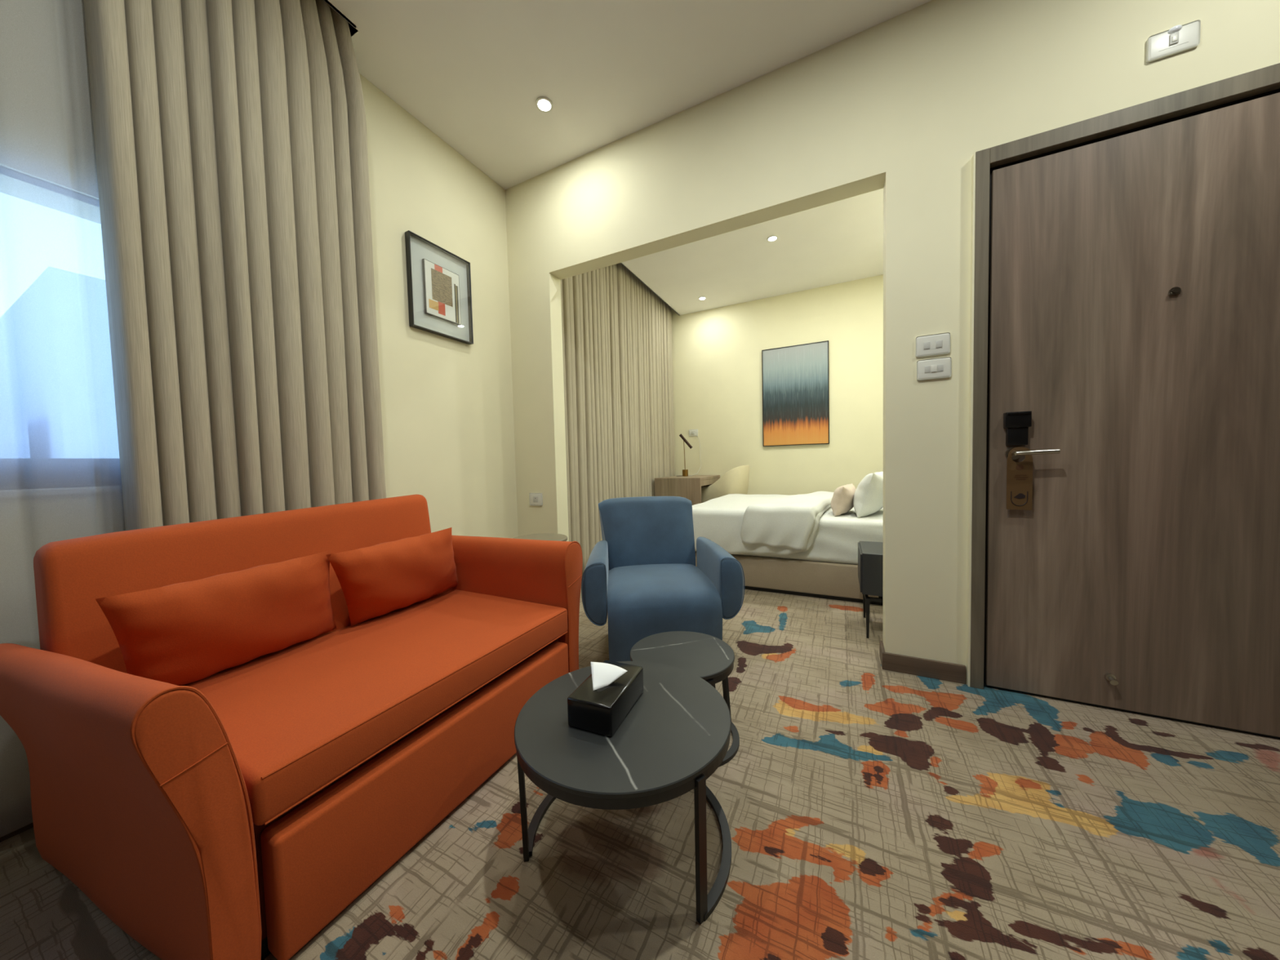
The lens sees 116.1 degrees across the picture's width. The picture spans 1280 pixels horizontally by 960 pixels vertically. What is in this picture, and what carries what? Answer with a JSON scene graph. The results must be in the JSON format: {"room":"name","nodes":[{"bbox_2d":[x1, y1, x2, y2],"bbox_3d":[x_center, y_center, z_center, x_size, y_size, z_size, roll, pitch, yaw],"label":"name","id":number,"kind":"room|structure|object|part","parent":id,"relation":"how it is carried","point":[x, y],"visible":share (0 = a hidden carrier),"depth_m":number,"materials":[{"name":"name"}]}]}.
{"room":"hotel room","nodes":[
{"label":"hotel room","id":0,"kind":"room"},
{"bbox_2d":[359,73,518,537],"bbox_3d":[-1.438,-0.592,1.821,0.200,3.020,7.820,0,3,27],"label":"wall","id":1,"kind":"structure","parent":0,"point":[447,404],"depth_m":2.24,"materials":[{"name":"paint"}]},
{"bbox_2d":[0,822,33,842],"bbox_3d":[-1.921,0.944,0.610,0.013,0.077,4.875,0,3,27],"label":"baseboard","id":2,"kind":"structure","parent":1,"relation":"attached to","point":[30,825],"depth_m":1.07,"materials":[{"name":"brown wood"}]},
{"bbox_2d":[404,230,473,344],"bbox_3d":[-1.105,-1.047,2.225,0.033,0.478,0.380,0,3,27],"label":"framed picture","id":3,"kind":"object","parent":1,"relation":"attached to","point":[439,293],"visible":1,"depth_m":2.21,"materials":[{"name":"black plastic"}]},
{"bbox_2d":[424,259,460,324],"bbox_3d":[-1.098,-1.043,2.228,0.001,0.279,0.213,0,3,27],"label":"print","id":4,"kind":"object","parent":3,"relation":"attached to","point":[442,284],"depth_m":2.22,"materials":[{"name":"multicoloured paper"}]},
{"bbox_2d":[324,0,932,315],"bbox_3d":[0.605,-2.028,0.717,4.450,0.260,7.620,0,3,27],"label":"ceiling","id":5,"kind":"structure","parent":0,"point":[473,73],"depth_m":1.91,"materials":[{"name":"paint"}]},
{"bbox_2d":[0,0,125,837],"bbox_3d":[-1.967,-0.521,0.460,0.039,2.960,1.830,0,3,27],"label":"sheer curtain","id":6,"kind":"object","parent":5,"relation":"hanging from","point":[60,479],"visible":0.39,"depth_m":1.09,"materials":[{"name":"fabric"}]},
{"bbox_2d":[83,0,386,530],"bbox_3d":[-1.355,-0.575,1.474,0.124,2.971,0.731,0,3,27],"label":"curtain","id":7,"kind":"object","parent":5,"relation":"hanging from","point":[230,135],"visible":0.63,"depth_m":1.35,"materials":[{"name":"fabric"}]},
{"bbox_2d":[535,96,552,112],"bbox_3d":[-0.490,-1.923,2.045,0.086,0.006,0.086,0,3,27],"label":"recessed light","id":8,"kind":"object","parent":5,"relation":"in","point":[543,104],"visible":1,"depth_m":2.04,"materials":[{"name":"white plastic"}]},
{"bbox_2d":[560,262,675,576],"bbox_3d":[-0.147,-0.710,3.967,0.082,2.970,2.585,0,3,27],"label":"curtain","id":9,"kind":"object","parent":5,"relation":"hanging from","point":[617,348],"visible":0.64,"depth_m":3.71,"materials":[{"name":"fabric"}]},
{"bbox_2d":[698,296,706,300],"bbox_3d":[0.706,-2.058,4.518,0.086,0.006,0.086,0,3,27],"label":"recessed light","id":10,"kind":"object","parent":5,"relation":"in","point":[701,298],"visible":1,"depth_m":4.52,"materials":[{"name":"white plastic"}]},
{"bbox_2d":[767,235,777,241],"bbox_3d":[1.107,-2.017,3.333,0.086,0.006,0.086,0,3,27],"label":"recessed light","id":11,"kind":"object","parent":5,"relation":"in","point":[771,238],"visible":1,"depth_m":3.33,"materials":[{"name":"white plastic"}]},
{"bbox_2d":[0,579,1279,959],"bbox_3d":[0.680,0.909,0.845,4.452,0.001,7.630,0,3,27],"label":"floor","id":12,"kind":"structure","parent":0,"point":[872,812],"depth_m":0.98,"materials":[{"name":"carpet"}]},
{"bbox_2d":[0,494,582,959],"bbox_3d":[-0.877,0.506,1.292,0.820,0.848,1.269,0,3,27],"label":"sofa","id":13,"kind":"object","parent":12,"relation":"on","point":[233,813],"visible":0.89,"depth_m":0.92,"materials":[{"name":"orange fabric"}]},
{"bbox_3d":[-1.109,0.647,0.820,0.808,0.613,0.131,0,3,21],"label":"arm","id":14,"kind":"part","parent":13,"relation":"part of","materials":[{"name":"orange fabric"}]},
{"bbox_2d":[95,550,336,685],"bbox_3d":[-1.135,0.392,1.142,0.168,0.313,0.518,0,3,27],"label":"lumbar cushion","id":15,"kind":"object","parent":13,"relation":"on","point":[184,633],"visible":0.98,"depth_m":1.06,"materials":[{"name":"orange fabric"}]},
{"bbox_3d":[-1.185,0.459,1.376,0.174,0.746,0.966,0,3,27],"label":"backrest","id":16,"kind":"part","parent":13,"relation":"part of","materials":[{"name":"orange fabric"}]},
{"bbox_2d":[182,588,567,825],"bbox_3d":[-0.792,0.577,1.305,0.670,0.100,0.948,0,3,27],"label":"seat cushion","id":17,"kind":"object","parent":13,"relation":"on","point":[297,718],"depth_m":1.07,"materials":[{"name":"orange fabric"}]},
{"bbox_2d":[326,527,457,626],"bbox_3d":[-0.919,0.365,1.566,0.174,0.311,0.594,0,3,27],"label":"lumbar cushion","id":18,"kind":"object","parent":13,"relation":"on","point":[381,579],"visible":1,"depth_m":1.47,"materials":[{"name":"orange fabric"}]},
{"bbox_3d":[-0.864,0.764,1.349,0.720,0.262,0.990,0,3,27],"label":"frame","id":19,"kind":"part","parent":13,"relation":"part of","materials":[{"name":"orange fabric"}]},
{"bbox_3d":[-0.510,0.787,1.179,0.065,0.250,0.915,0,3,27],"label":"panel","id":20,"kind":"part","parent":13,"relation":"part of","materials":[{"name":"orange fabric"}]},
{"bbox_3d":[-0.621,0.577,1.793,0.798,0.647,0.120,0,3,24],"label":"arm","id":21,"kind":"part","parent":13,"relation":"part of","materials":[{"name":"orange fabric"}]},
{"bbox_2d":[512,533,567,541],"bbox_3d":[-0.527,0.596,2.112,0.300,0.578,0.300,0,3,27],"label":"side table","id":22,"kind":"object","parent":12,"relation":"on","point":[545,536],"visible":0.27,"depth_m":2.13,"materials":[{"name":"beige metal"}]},
{"bbox_2d":[514,661,731,924],"bbox_3d":[-0.035,0.746,1.020,0.532,0.345,0.539,0,3,27],"label":"coffee table","id":23,"kind":"object","parent":12,"relation":"on","point":[676,735],"visible":0.98,"depth_m":0.88,"materials":[{"name":"stone"}]},
{"bbox_3d":[-0.282,0.764,0.960,0.016,0.327,0.050,-2,2,-2],"label":"leg","id":24,"kind":"part","parent":23,"relation":"part of","materials":[{"name":"black metal"}]},
{"bbox_2d":[567,660,643,736],"bbox_3d":[-0.082,0.526,1.005,0.119,0.098,0.196,0,3,23],"label":"tissue box","id":25,"kind":"object","parent":23,"relation":"on","point":[602,702],"visible":1,"depth_m":0.95,"materials":[{"name":"black paint"}]},
{"bbox_3d":[0.125,0.760,0.820,0.040,0.327,0.030,-3,3,-39],"label":"leg","id":26,"kind":"part","parent":23,"relation":"part of","materials":[{"name":"black metal"}]},
{"bbox_2d":[581,496,744,662],"bbox_3d":[0.086,0.484,2.005,0.709,0.756,0.669,-2,2,-4],"label":"armchair","id":27,"kind":"object","parent":12,"relation":"on","point":[643,575],"visible":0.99,"depth_m":1.78,"materials":[{"name":"blue fabric"}]},
{"bbox_3d":[-0.211,0.476,1.959,0.108,0.290,0.520,-2,2,-4],"label":"arm","id":28,"kind":"part","parent":27,"relation":"part of","materials":[{"name":"blue fabric"}]},
{"bbox_3d":[0.041,0.470,2.251,0.534,0.748,0.172,-2,2,-4],"label":"backrest","id":29,"kind":"part","parent":27,"relation":"part of","materials":[{"name":"blue fabric"}]},
{"bbox_3d":[0.093,0.658,1.977,0.490,0.411,0.598,-2,2,-4],"label":"seat","id":30,"kind":"part","parent":27,"relation":"part of","materials":[{"name":"blue fabric"}]},
{"bbox_3d":[0.387,0.460,1.998,0.108,0.290,0.520,-2,2,-4],"label":"arm","id":31,"kind":"part","parent":27,"relation":"part of","materials":[{"name":"blue fabric"}]},
{"bbox_2d":[630,631,739,767],"bbox_3d":[0.153,0.745,1.383,0.360,0.308,0.354,0,3,27],"label":"coffee table","id":32,"kind":"object","parent":12,"relation":"on","point":[706,656],"visible":0.55,"depth_m":1.36,"materials":[{"name":"stone"}]},
{"bbox_3d":[0.234,0.758,1.244,0.019,0.290,0.065,1,3,44],"label":"leg","id":33,"kind":"part","parent":32,"relation":"part of","materials":[{"name":"black metal"}]},
{"bbox_3d":[0.311,0.747,1.449,0.030,0.290,0.027,-2,3,-23],"label":"leg","id":34,"kind":"part","parent":32,"relation":"part of","materials":[{"name":"black metal"}]},
{"bbox_2d":[654,475,719,505],"bbox_3d":[0.581,0.354,4.676,0.530,0.790,0.775,0,3,27],"label":"desk","id":35,"kind":"object","parent":12,"relation":"on","point":[689,486],"visible":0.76,"depth_m":4.32,"materials":[{"name":"brown wood"}]},
{"bbox_3d":[0.413,0.386,4.342,0.530,0.763,0.025,0,3,27],"label":"panel","id":36,"kind":"part","parent":35,"relation":"part of","materials":[{"name":"brown wood"}]},
{"bbox_2d":[676,433,701,476],"bbox_3d":[0.630,-0.303,4.825,0.379,0.508,0.169,-3,3,-38],"label":"desk lamp","id":37,"kind":"object","parent":35,"relation":"on","point":[685,472],"visible":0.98,"depth_m":4.74,"materials":[{"name":"gold metal"}]},
{"bbox_3d":[0.800,0.017,4.548,0.018,0.062,0.723,0,3,27],"label":"drawer","id":38,"kind":"part","parent":35,"relation":"part of","materials":[{"name":"brown wood"}]},
{"bbox_2d":[701,465,749,502],"bbox_3d":[1.009,0.286,4.626,0.520,0.909,0.450,0,3,27],"label":"desk chair","id":39,"kind":"object","parent":12,"relation":"on","point":[735,481],"visible":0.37,"depth_m":4.42,"materials":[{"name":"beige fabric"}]},
{"bbox_2d":[695,506,883,605],"bbox_3d":[1.516,0.507,3.362,1.890,0.548,1.428,0,3,27],"label":"bed","id":40,"kind":"object","parent":12,"relation":"on","point":[828,569],"visible":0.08,"depth_m":2.72,"materials":[{"name":"white fabric"}]},
{"bbox_2d":[692,491,833,555],"bbox_3d":[1.137,0.331,3.488,1.140,0.385,1.507,0,3,27],"label":"duvet","id":41,"kind":"object","parent":40,"relation":"on","point":[783,525],"visible":0.92,"depth_m":2.87,"materials":[{"name":"white fabric"}]},
{"bbox_3d":[1.511,0.382,3.353,1.870,0.296,1.418,0,3,27],"label":"mattress","id":42,"kind":"part","parent":40,"relation":"part of","materials":[{"name":"white fabric"}]},
{"bbox_2d":[831,483,856,515],"bbox_3d":[1.524,0.142,2.985,0.162,0.213,0.461,0,3,36],"label":"decorative cushion","id":43,"kind":"object","parent":40,"relation":"on","point":[842,501],"visible":0.86,"depth_m":2.83,"materials":[{"name":"beige fabric"}]},
{"bbox_2d":[853,471,883,518],"bbox_3d":[1.710,0.095,2.922,0.221,0.315,0.600,1,3,39],"label":"bed pillow","id":44,"kind":"object","parent":40,"relation":"on","point":[868,499],"visible":0.7,"depth_m":2.72,"materials":[{"name":"white fabric"}]},
{"bbox_2d":[857,541,883,638],"bbox_3d":[1.458,0.605,2.172,0.466,0.456,0.355,0,3,27],"label":"nightstand","id":45,"kind":"object","parent":12,"relation":"on","point":[870,554],"visible":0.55,"depth_m":2.10,"materials":[{"name":"paint"}]},
{"bbox_3d":[1.251,0.488,2.269,0.009,0.204,0.341,0,3,27],"label":"drawer","id":46,"kind":"part","parent":45,"relation":"part of","materials":[{"name":"paint"}]},
{"bbox_3d":[1.349,0.719,2.398,0.020,0.214,0.020,0,3,27],"label":"leg","id":47,"kind":"part","parent":45,"relation":"part of","materials":[{"name":"black metal"}]},
{"bbox_3d":[1.211,0.735,2.121,0.020,0.214,0.020,0,3,27],"label":"leg","id":48,"kind":"part","parent":45,"relation":"part of","materials":[{"name":"black metal"}]},
{"bbox_3d":[1.458,0.625,2.164,0.424,0.018,0.304,0,3,27],"label":"leg frame","id":49,"kind":"part","parent":45,"relation":"part of","materials":[{"name":"black metal"}]},
{"bbox_2d":[671,274,883,494],"bbox_3d":[2.291,-0.788,4.290,4.650,3.020,0.150,0,3,27],"label":"wall","id":50,"kind":"structure","parent":0,"point":[717,366],"depth_m":4.57,"materials":[{"name":"paint"}]},
{"bbox_2d":[688,429,697,436],"bbox_3d":[0.669,-0.594,5.014,0.118,0.086,0.031,0,3,27],"label":"power socket","id":51,"kind":"object","parent":50,"relation":"attached to","point":[691,432],"visible":1,"depth_m":5.02,"materials":[{"name":"white plastic"}]},
{"bbox_2d":[761,340,829,446],"bbox_3d":[1.730,-0.942,4.462,0.695,1.104,0.029,0,3,27],"label":"painting","id":52,"kind":"object","parent":50,"relation":"attached to","point":[796,378],"visible":1,"depth_m":4.45,"materials":[{"name":"multicoloured paint"}]},
{"bbox_2d":[505,0,1279,686],"bbox_3d":[1.181,-0.654,1.745,4.550,3.020,0.144,0,3,27],"label":"wall partition","id":53,"kind":"structure","parent":0,"point":[904,105],"depth_m":1.72,"materials":[{"name":"paint"}]},
{"bbox_2d":[528,493,542,506],"bbox_3d":[-0.698,0.130,2.676,0.105,0.086,0.011,0,3,27],"label":"power socket","id":54,"kind":"object","parent":53,"relation":"attached to","point":[535,499],"visible":1,"depth_m":2.67,"materials":[{"name":"white plastic"}]},
{"bbox_2d":[533,496,537,502],"bbox_3d":[-0.700,0.130,2.674,0.040,0.040,0.004,0,3,27],"label":"socket","id":55,"kind":"object","parent":54,"relation":"attached to","point":[535,498],"depth_m":2.67,"materials":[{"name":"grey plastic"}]},
{"bbox_2d":[879,640,965,684],"bbox_3d":[1.262,0.815,1.800,0.301,0.077,0.141,0,3,27],"label":"baseboard","id":56,"kind":"structure","parent":53,"relation":"attached to","point":[950,672],"depth_m":1.74,"materials":[{"name":"brown wood"}]},
{"bbox_2d":[915,332,950,357],"bbox_3d":[1.226,-0.565,1.671,0.118,0.086,0.012,0,3,27],"label":"light switch","id":57,"kind":"object","parent":53,"relation":"attached to","point":[935,344],"visible":1,"depth_m":1.67,"materials":[{"name":"white plastic"}]},
{"bbox_2d":[916,356,951,380],"bbox_3d":[1.232,-0.467,1.673,0.118,0.084,0.013,0,3,27],"label":"light switch","id":58,"kind":"object","parent":53,"relation":"attached to","point":[940,367],"visible":1,"depth_m":1.67,"materials":[{"name":"white plastic"}]},
{"bbox_2d":[969,62,1279,738],"bbox_3d":[1.830,-0.216,1.379,1.080,2.145,0.118,0,3,27],"label":"door","id":59,"kind":"structure","parent":53,"relation":"in","point":[1126,282],"depth_m":1.41,"materials":[{"name":"brown wood"}]},
{"bbox_2d":[1006,446,1032,510],"bbox_3d":[1.473,-0.006,1.549,0.076,0.245,0.003,0,3,27],"label":"hanger","id":60,"kind":"object","parent":59,"relation":"hanging from","point":[1019,474],"visible":0.94,"depth_m":1.55,"materials":[{"name":"brown paper"}]},
{"bbox_2d":[1013,464,1027,479],"bbox_3d":[1.476,-0.031,1.546,0.040,0.060,0.001,0,3,27],"label":"print","id":61,"kind":"object","parent":60,"relation":"attached to","point":[1020,471],"depth_m":1.55,"materials":[{"name":"brown"}]},
{"bbox_3d":[1.493,-0.103,1.522,0.140,0.048,0.060,0,3,27],"label":"handle","id":62,"kind":"part","parent":59,"relation":"part of","materials":[{"name":"metal"}]},
{"bbox_2d":[1146,19,1200,62],"bbox_3d":[1.788,-1.474,1.337,0.118,0.085,0.022,0,3,27],"label":"wall sensor","id":63,"kind":"object","parent":53,"relation":"attached to","point":[1180,38],"visible":1,"depth_m":1.33,"materials":[{"name":"white plastic"}]}
]}

